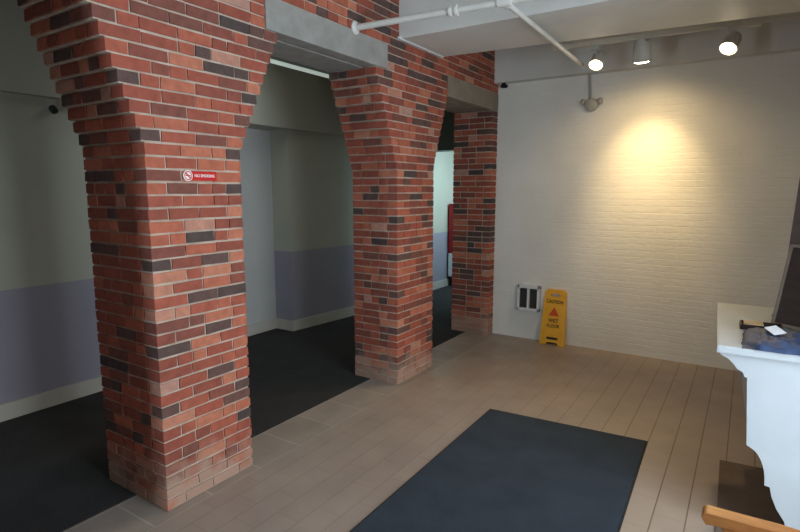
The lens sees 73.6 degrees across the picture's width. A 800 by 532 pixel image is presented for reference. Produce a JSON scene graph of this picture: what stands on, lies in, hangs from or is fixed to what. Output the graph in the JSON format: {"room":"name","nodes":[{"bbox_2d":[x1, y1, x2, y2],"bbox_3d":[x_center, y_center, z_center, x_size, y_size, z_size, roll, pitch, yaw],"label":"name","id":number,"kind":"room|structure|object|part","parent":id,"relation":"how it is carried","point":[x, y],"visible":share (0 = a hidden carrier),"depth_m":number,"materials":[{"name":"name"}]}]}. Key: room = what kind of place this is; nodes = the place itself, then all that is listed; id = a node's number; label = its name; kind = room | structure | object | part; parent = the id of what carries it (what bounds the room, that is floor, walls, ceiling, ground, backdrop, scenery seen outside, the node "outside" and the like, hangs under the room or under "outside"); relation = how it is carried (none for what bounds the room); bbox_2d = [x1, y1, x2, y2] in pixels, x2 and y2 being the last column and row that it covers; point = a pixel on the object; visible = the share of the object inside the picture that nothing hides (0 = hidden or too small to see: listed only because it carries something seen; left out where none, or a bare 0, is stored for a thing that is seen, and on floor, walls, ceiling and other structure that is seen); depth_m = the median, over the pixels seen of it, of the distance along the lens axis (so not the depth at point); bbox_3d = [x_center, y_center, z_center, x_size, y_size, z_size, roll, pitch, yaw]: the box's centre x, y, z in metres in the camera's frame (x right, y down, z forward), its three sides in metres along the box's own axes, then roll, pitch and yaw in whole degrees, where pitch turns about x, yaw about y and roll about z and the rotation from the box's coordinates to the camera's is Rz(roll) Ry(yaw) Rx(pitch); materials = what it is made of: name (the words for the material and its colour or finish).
{"room":"building lobby","nodes":[
{"label":"building lobby","id":0,"kind":"room"},
{"bbox_2d":[17,0,276,510],"bbox_3d":[-1.258,-0.054,2.999,0.561,2.562,1.122,5,10,33],"label":"brick pillar","id":1,"kind":"structure","parent":0,"point":[153,91],"depth_m":2.75,"materials":[{"name":"red brick"}]},
{"bbox_2d":[183,170,216,180],"bbox_3d":[-1.032,-0.466,2.766,0.006,0.054,0.202,5,10,33],"label":"no smoking sign","id":2,"kind":"object","parent":1,"relation":"attached to","point":[188,175],"visible":1,"depth_m":2.76,"materials":[{"name":"red plastic"}]},
{"bbox_3d":[-1.027,-0.467,2.776,0.004,0.047,0.180,5,10,33],"label":"plate","id":3,"kind":"part","parent":2,"relation":"part of","materials":[{"name":"red plastic"}]},
{"bbox_2d":[0,92,453,404],"bbox_3d":[-1.754,-0.765,5.739,0.650,3.200,11.400,5,10,33],"label":"wall","id":4,"kind":"structure","parent":0,"point":[297,186],"depth_m":4.26,"materials":[{"name":"paint"}]},
{"bbox_2d":[46,99,57,113],"bbox_3d":[-2.552,-1.174,3.940,0.068,0.108,0.061,5,10,33],"label":"wall sensor","id":5,"kind":"object","parent":4,"relation":"attached to","point":[51,104],"visible":1,"depth_m":3.93,"materials":[{"name":"grey plastic"}]},
{"bbox_3d":[-2.575,-1.195,3.952,0.012,0.070,0.060,5,10,33],"label":"plate","id":6,"kind":"part","parent":5,"relation":"part of","materials":[{"name":"grey plastic"}]},
{"bbox_2d":[0,0,344,135],"bbox_3d":[-1.637,-1.903,5.501,0.430,0.880,11.400,5,10,33],"label":"soffit","id":7,"kind":"structure","parent":4,"relation":"attached to","point":[288,99],"depth_m":5.58,"materials":[{"name":"paint"}]},
{"bbox_2d":[0,278,449,421],"bbox_3d":[-1.630,0.765,5.875,0.386,0.124,11.400,5,10,33],"label":"baseboard","id":8,"kind":"structure","parent":4,"relation":"attached to","point":[13,409],"depth_m":4.32,"materials":[{"name":"paint"}]},
{"bbox_2d":[0,285,463,531],"bbox_3d":[-1.020,0.933,5.499,2.300,0.106,11.600,5,10,33],"label":"floor","id":9,"kind":"structure","parent":0,"point":[54,467],"depth_m":3.80,"materials":[{"name":"black carpet"}]},
{"bbox_2d":[448,204,453,285],"bbox_3d":[1.175,-0.360,9.199,0.547,1.414,0.460,5,10,33],"label":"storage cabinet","id":10,"kind":"object","parent":9,"relation":"on","point":[451,208],"visible":0.16,"depth_m":9.13,"materials":[{"name":"red metal"}]},
{"bbox_3d":[1.175,-0.025,9.246,0.547,0.409,0.460,5,10,33],"label":"panel","id":11,"kind":"part","parent":10,"relation":"part of","materials":[{"name":"white paint"}]},
{"bbox_2d":[178,0,498,93],"bbox_3d":[-1.149,-1.735,2.837,0.461,0.812,7.472,5,10,33],"label":"wall","id":12,"kind":"structure","parent":0,"point":[477,69],"depth_m":4.08,"materials":[{"name":"brick"}]},
{"bbox_2d":[264,0,387,72],"bbox_3d":[-0.619,-1.539,3.680,0.456,0.184,1.232,5,10,33],"label":"lintel","id":13,"kind":"object","parent":12,"relation":"attached to","point":[305,38],"visible":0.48,"depth_m":3.54,"materials":[{"name":"grey concrete"}]},
{"bbox_2d":[398,36,443,57],"bbox_3d":[0.185,-1.816,4.454,0.022,0.020,0.715,5,10,33],"label":"trim","id":14,"kind":"structure","parent":12,"relation":"attached to","point":[399,37],"depth_m":4.41,"materials":[{"name":"white paint"}]},
{"bbox_2d":[351,0,584,67],"bbox_3d":[1.487,-1.661,3.747,3.001,0.090,2.094,5,10,33],"label":"pipe","id":15,"kind":"object","parent":12,"relation":"attached to","point":[455,10],"visible":1,"depth_m":3.47,"materials":[{"name":"metal"}]},
{"bbox_2d":[444,76,497,113],"bbox_3d":[0.568,-1.734,5.498,0.456,0.184,1.170,5,10,33],"label":"lintel","id":16,"kind":"object","parent":12,"relation":"attached to","point":[462,97],"visible":0.48,"depth_m":5.39,"materials":[{"name":"grey concrete"}]},
{"bbox_2d":[329,66,447,384],"bbox_3d":[-0.057,-0.301,4.740,0.461,2.562,1.148,5,10,33],"label":"brick pillar","id":17,"kind":"structure","parent":0,"point":[391,121],"depth_m":4.53,"materials":[{"name":"red brick"}]},
{"bbox_2d":[64,332,762,531],"bbox_3d":[0.545,1.410,2.161,4.200,0.100,7.650,5,10,33],"label":"floor","id":18,"kind":"structure","parent":0,"point":[328,466],"depth_m":3.68,"materials":[{"name":"wood"}]},
{"bbox_2d":[349,409,647,531],"bbox_3d":[0.484,1.278,2.691,1.175,0.010,2.694,5,10,33],"label":"floor mat","id":19,"kind":"object","parent":18,"relation":"on","point":[506,472],"visible":1,"depth_m":3.04,"materials":[{"name":"rubber"}]},
{"bbox_2d":[539,289,566,346],"bbox_3d":[1.656,0.551,5.750,0.270,0.599,0.118,5,10,33],"label":"sign","id":20,"kind":"object","parent":18,"relation":"on","point":[553,325],"visible":1,"depth_m":5.73,"materials":[{"name":"yellow plastic"}]},
{"bbox_2d":[715,460,784,531],"bbox_3d":[1.928,1.280,2.693,0.594,0.006,1.170,5,10,33],"label":"floor mat","id":21,"kind":"object","parent":18,"relation":"on","point":[741,488],"visible":0.5,"depth_m":2.92,"materials":[{"name":"brown carpet"}]},
{"bbox_2d":[716,303,799,529],"bbox_3d":[1.964,0.781,2.831,0.560,0.942,1.090,5,9,30],"label":"counter","id":22,"kind":"object","parent":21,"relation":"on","point":[770,380],"visible":0.94,"depth_m":2.40,"materials":[{"name":"paint"}]},
{"bbox_3d":[1.788,0.387,2.879,0.128,0.105,1.030,5,9,30],"label":"cornice","id":23,"kind":"part","parent":22,"relation":"part of","materials":[{"name":"paint"}]},
{"bbox_3d":[1.869,0.547,2.854,0.020,0.415,0.976,5,9,30],"label":"panel","id":24,"kind":"part","parent":22,"relation":"part of","materials":[{"name":"paint"}]},
{"bbox_2d":[739,320,783,329],"bbox_3d":[1.831,0.307,2.715,0.180,0.026,0.110,5,9,30],"label":"tray","id":25,"kind":"object","parent":22,"relation":"on","point":[766,324],"visible":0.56,"depth_m":2.71,"materials":[{"name":"black plastic"}]},
{"bbox_2d":[743,320,763,325],"bbox_3d":[1.801,0.299,2.728,0.086,0.025,0.076,5,9,30],"label":"paper packet","id":26,"kind":"object","parent":25,"relation":"in","point":[747,322],"visible":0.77,"depth_m":2.71,"materials":[{"name":"beige paper"}]},
{"bbox_2d":[741,327,799,355],"bbox_3d":[1.772,0.335,2.443,0.357,0.047,0.379,5,10,33],"label":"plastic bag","id":27,"kind":"object","parent":22,"relation":"on","point":[761,339],"visible":0.86,"depth_m":2.40,"materials":[{"name":"blue plastic"}]},
{"bbox_2d":[764,325,785,334],"bbox_3d":[1.746,0.299,2.491,0.058,0.028,0.074,0,8,-1],"label":"paper card","id":28,"kind":"object","parent":27,"relation":"on","point":[775,330],"visible":1,"depth_m":2.49,"materials":[{"name":"white paper"}]},
{"bbox_3d":[1.765,0.863,2.374,0.432,0.907,0.025,5,9,30],"label":"panel","id":29,"kind":"part","parent":22,"relation":"part of","materials":[{"name":"paint"}]},
{"bbox_2d":[771,244,799,330],"bbox_3d":[2.123,0.120,2.626,0.232,0.420,0.412,-4,9,-28],"label":"display board","id":30,"kind":"object","parent":22,"relation":"on","point":[786,312],"visible":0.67,"depth_m":2.74,"materials":[{"name":"black"}]},
{"bbox_2d":[772,179,799,314],"bbox_3d":[2.209,-0.126,2.803,0.080,0.859,0.358,-6,10,-37],"label":"panel","id":31,"kind":"object","parent":22,"relation":"on","point":[795,232],"visible":0.3,"depth_m":2.88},
{"bbox_3d":[2.216,-0.126,2.795,0.016,0.844,0.300,-6,13,-37],"label":"panel","id":32,"kind":"part","parent":31,"relation":"part of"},
{"bbox_2d":[701,505,799,531],"bbox_3d":[1.071,1.007,1.343,0.608,0.912,0.606,5,10,33],"label":"wooden armchair","id":33,"kind":"object","parent":18,"relation":"on","point":[729,521],"visible":1,"depth_m":1.65,"materials":[{"name":"brown wood"}]},
{"bbox_2d":[436,111,455,151],"bbox_3d":[0.896,-2.163,7.687,1.380,0.980,0.250,5,10,33],"label":"wall","id":34,"kind":"structure","parent":0,"point":[446,139],"depth_m":7.71,"materials":[{"name":"black paint"}]},
{"bbox_2d":[451,110,497,334],"bbox_3d":[0.842,-0.466,6.125,0.469,2.500,0.142,5,10,33],"label":"brick pillar","id":35,"kind":"structure","parent":0,"point":[475,143],"depth_m":6.05,"materials":[{"name":"red brick"}]},
{"bbox_2d":[492,51,799,370],"bbox_3d":[2.276,-0.816,5.389,3.620,3.400,0.280,5,10,33],"label":"wall","id":36,"kind":"structure","parent":0,"point":[659,205],"depth_m":5.17,"materials":[{"name":"paint"}]},
{"bbox_2d":[517,284,540,311],"bbox_3d":[1.422,0.353,5.905,0.250,0.280,0.065,5,10,33],"label":"air vent","id":37,"kind":"object","parent":36,"relation":"in","point":[528,296],"visible":1,"depth_m":5.88,"materials":[{"name":"white paint"}]},
{"bbox_2d":[580,74,602,110],"bbox_3d":[1.899,-1.717,5.296,0.218,0.355,0.067,5,10,33],"label":"emergency light","id":38,"kind":"object","parent":36,"relation":"attached to","point":[591,104],"visible":1,"depth_m":5.29,"materials":[{"name":"grey plastic"}]},
{"bbox_2d":[494,17,799,84],"bbox_3d":[2.302,-2.090,4.951,3.000,0.475,0.122,5,10,33],"label":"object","id":39,"kind":"structure","parent":36,"relation":"attached to","point":[535,62],"depth_m":4.92,"materials":[{"name":"paint"}]},
{"bbox_3d":[0.667,-1.920,1.608,3.910,0.150,7.650,5,10,33],"label":"ceiling","id":40,"kind":"structure","parent":0,"visible":0},
{"bbox_2d":[399,0,799,56],"bbox_3d":[1.506,-1.935,3.736,3.000,0.440,0.940,5,10,33],"label":"beam","id":41,"kind":"structure","parent":40,"relation":"attached to","point":[490,29],"depth_m":3.80,"materials":[{"name":"paint"}]},
{"bbox_2d":[554,12,799,51],"bbox_3d":[2.121,-2.002,4.177,1.825,0.414,0.080,5,10,33],"label":"track","id":42,"kind":"object","parent":40,"relation":"hanging from","point":[756,21],"visible":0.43,"depth_m":4.14,"materials":[{"name":"metal"}]},
{"bbox_2d":[589,45,604,69],"bbox_3d":[1.685,-1.774,4.578,0.115,0.184,0.169,5,10,33],"label":"track spotlight","id":43,"kind":"object","parent":42,"relation":"hanging from","point":[596,63],"visible":1,"depth_m":4.54,"materials":[{"name":"paint"}]},
{"bbox_3d":[1.670,-1.711,4.565,0.091,0.058,0.074,5,10,33],"label":"bulb","id":44,"kind":"part","parent":43,"relation":"part of","materials":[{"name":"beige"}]},
{"bbox_2d":[632,38,651,63],"bbox_3d":[1.983,-1.756,4.384,0.152,0.194,0.174,5,10,33],"label":"track spotlight","id":45,"kind":"object","parent":42,"relation":"hanging from","point":[642,47],"visible":1,"depth_m":4.33,"materials":[{"name":"paint"}]},
{"bbox_2d":[719,25,741,54],"bbox_3d":[2.484,-1.687,4.012,0.166,0.197,0.120,-5,10,-32],"label":"track spotlight","id":46,"kind":"object","parent":42,"relation":"hanging from","point":[731,42],"visible":1,"depth_m":3.98,"materials":[{"name":"paint"}]},
{"bbox_3d":[2.453,-1.622,4.001,0.093,0.063,0.079,5,10,33],"label":"bulb","id":47,"kind":"part","parent":46,"relation":"part of","materials":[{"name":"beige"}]},
{"bbox_3d":[-1.150,-2.219,5.137,2.090,0.150,11.600,5,10,33],"label":"ceiling","id":48,"kind":"structure","parent":0,"visible":0},
{"bbox_2d":[270,56,329,77],"bbox_3d":[-1.123,-2.124,5.554,0.090,0.156,1.360,5,10,33],"label":"lamp","id":49,"kind":"object","parent":48,"relation":"attached to","point":[273,60],"visible":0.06,"depth_m":5.62,"materials":[{"name":"white plastic"}]}
]}

